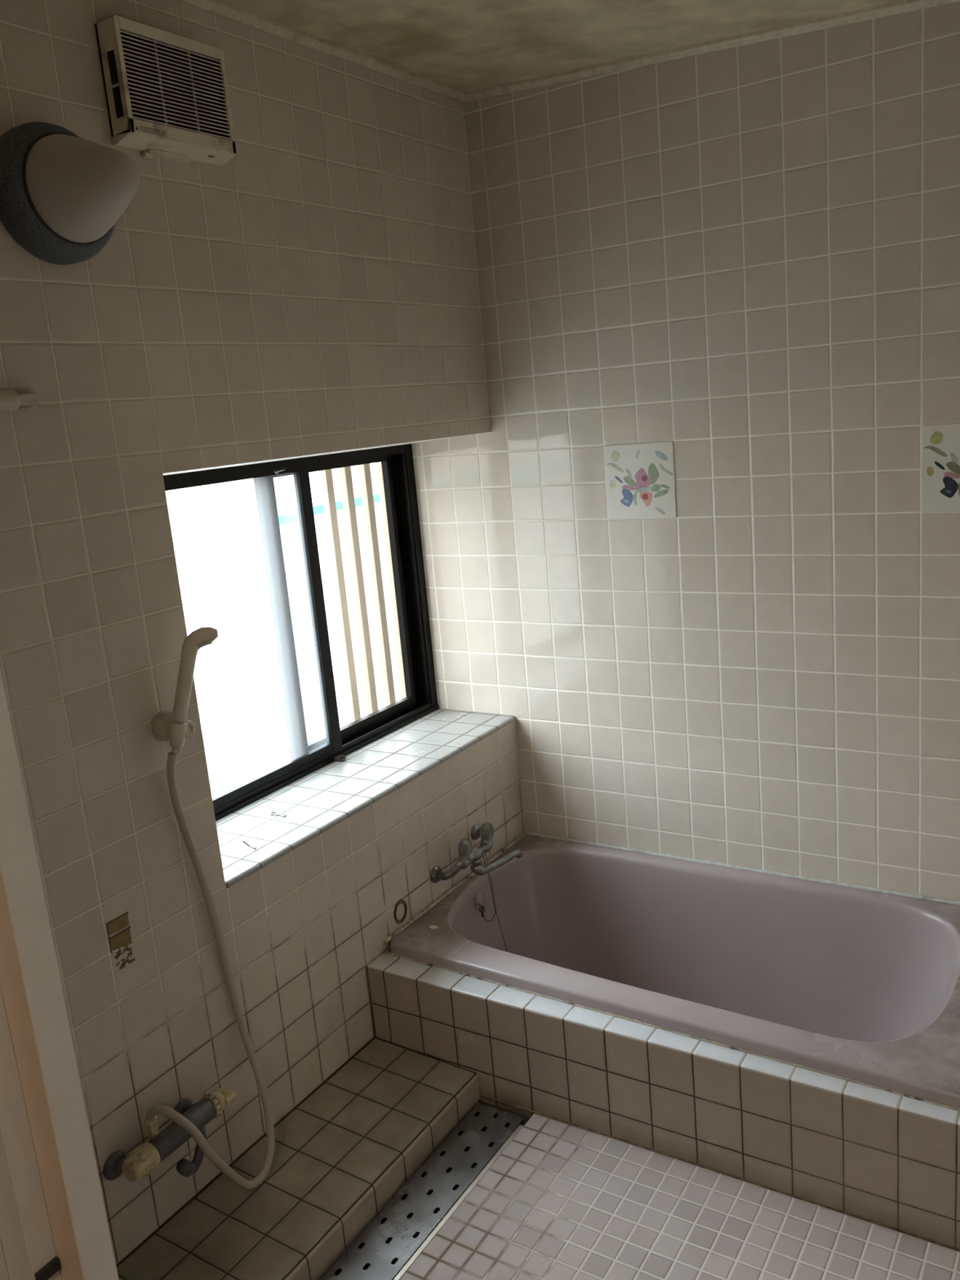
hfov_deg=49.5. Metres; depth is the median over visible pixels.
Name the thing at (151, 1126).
outlet
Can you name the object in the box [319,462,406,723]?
bars
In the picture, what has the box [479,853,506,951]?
chain
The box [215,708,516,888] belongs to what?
window sill
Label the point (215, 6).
trim
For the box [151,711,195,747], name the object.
holder
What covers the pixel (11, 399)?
towel bar
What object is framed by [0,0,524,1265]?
wall
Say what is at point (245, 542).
window
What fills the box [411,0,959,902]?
wall
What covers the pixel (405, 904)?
ring
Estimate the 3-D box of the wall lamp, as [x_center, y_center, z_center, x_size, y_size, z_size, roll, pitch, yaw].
[-0.642,-0.745,1.704,0.214,0.220,0.220,3,15,32]
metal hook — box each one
[241,840,256,848]
[270,811,286,817]
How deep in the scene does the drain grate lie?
2.18 m
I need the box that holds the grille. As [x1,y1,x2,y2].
[120,30,231,139]
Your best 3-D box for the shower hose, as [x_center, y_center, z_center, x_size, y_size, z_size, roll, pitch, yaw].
[-0.549,0.677,2.036,0.102,0.930,0.287,1,14,27]
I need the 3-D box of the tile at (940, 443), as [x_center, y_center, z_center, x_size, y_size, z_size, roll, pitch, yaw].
[1.101,-0.389,2.349,0.198,0.198,0.005,3,15,32]
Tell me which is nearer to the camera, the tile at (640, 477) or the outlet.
the outlet
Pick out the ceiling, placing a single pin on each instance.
(465, 46)
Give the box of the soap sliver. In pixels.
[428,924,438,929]
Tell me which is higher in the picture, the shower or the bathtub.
the shower
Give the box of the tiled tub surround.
[366,953,959,1252]
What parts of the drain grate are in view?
frame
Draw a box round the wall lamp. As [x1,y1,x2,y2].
[0,121,139,264]
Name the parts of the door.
casing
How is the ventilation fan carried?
attached to the wall at (313, 291)
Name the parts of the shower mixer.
temperature knob, spout, flow knob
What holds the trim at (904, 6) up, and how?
attached to the wall at (745, 259)
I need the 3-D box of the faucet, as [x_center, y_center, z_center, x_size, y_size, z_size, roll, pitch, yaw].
[-0.008,0.585,2.888,0.133,0.136,0.275,3,15,32]
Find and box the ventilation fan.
[94,14,236,165]
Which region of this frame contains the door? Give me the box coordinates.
[0,667,119,1279]
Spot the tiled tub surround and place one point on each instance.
(886, 1159)
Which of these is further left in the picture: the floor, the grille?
the grille
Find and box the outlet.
[143,1115,159,1140]
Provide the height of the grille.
0.144 m
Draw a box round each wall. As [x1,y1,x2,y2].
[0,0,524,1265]
[312,490,395,673]
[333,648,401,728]
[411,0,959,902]
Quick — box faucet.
[430,822,522,883]
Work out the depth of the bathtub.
2.76 m
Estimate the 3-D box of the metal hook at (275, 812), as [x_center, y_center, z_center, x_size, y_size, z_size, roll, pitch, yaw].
[-0.489,0.423,2.529,0.050,0.004,0.017,3,15,32]
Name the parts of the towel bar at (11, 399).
arm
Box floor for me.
[400,1113,959,1279]
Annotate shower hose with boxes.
[146,751,275,1190]
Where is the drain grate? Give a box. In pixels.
[317,1099,530,1279]
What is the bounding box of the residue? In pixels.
[106,911,134,969]
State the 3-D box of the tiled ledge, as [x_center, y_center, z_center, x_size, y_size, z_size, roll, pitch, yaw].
[-0.418,1.219,2.129,0.308,0.173,1.092,3,15,32]
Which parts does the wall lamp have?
lamp shade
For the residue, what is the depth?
1.96 m
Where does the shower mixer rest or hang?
attached to the wall at (313, 291)
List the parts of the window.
pane, sash, sash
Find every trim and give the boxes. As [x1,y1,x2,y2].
[177,0,465,102]
[462,0,959,102]
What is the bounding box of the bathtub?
[383,831,959,1111]
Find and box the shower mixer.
[102,1087,235,1182]
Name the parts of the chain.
short chain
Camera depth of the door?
1.32 m
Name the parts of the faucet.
valve stem, knob, valve stem, knob, spout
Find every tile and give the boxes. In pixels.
[603,441,676,519]
[920,423,959,512]
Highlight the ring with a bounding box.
[393,899,407,923]
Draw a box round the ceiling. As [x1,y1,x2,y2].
[217,0,902,92]
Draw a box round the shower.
[171,626,217,753]
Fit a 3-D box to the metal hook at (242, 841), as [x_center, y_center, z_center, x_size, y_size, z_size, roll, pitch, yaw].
[-0.519,0.460,2.346,0.042,0.015,0.010,3,15,32]
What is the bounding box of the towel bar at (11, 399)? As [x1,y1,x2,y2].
[0,387,39,412]
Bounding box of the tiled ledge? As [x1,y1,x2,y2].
[115,1036,479,1279]
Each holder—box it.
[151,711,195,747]
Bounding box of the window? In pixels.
[163,443,439,821]

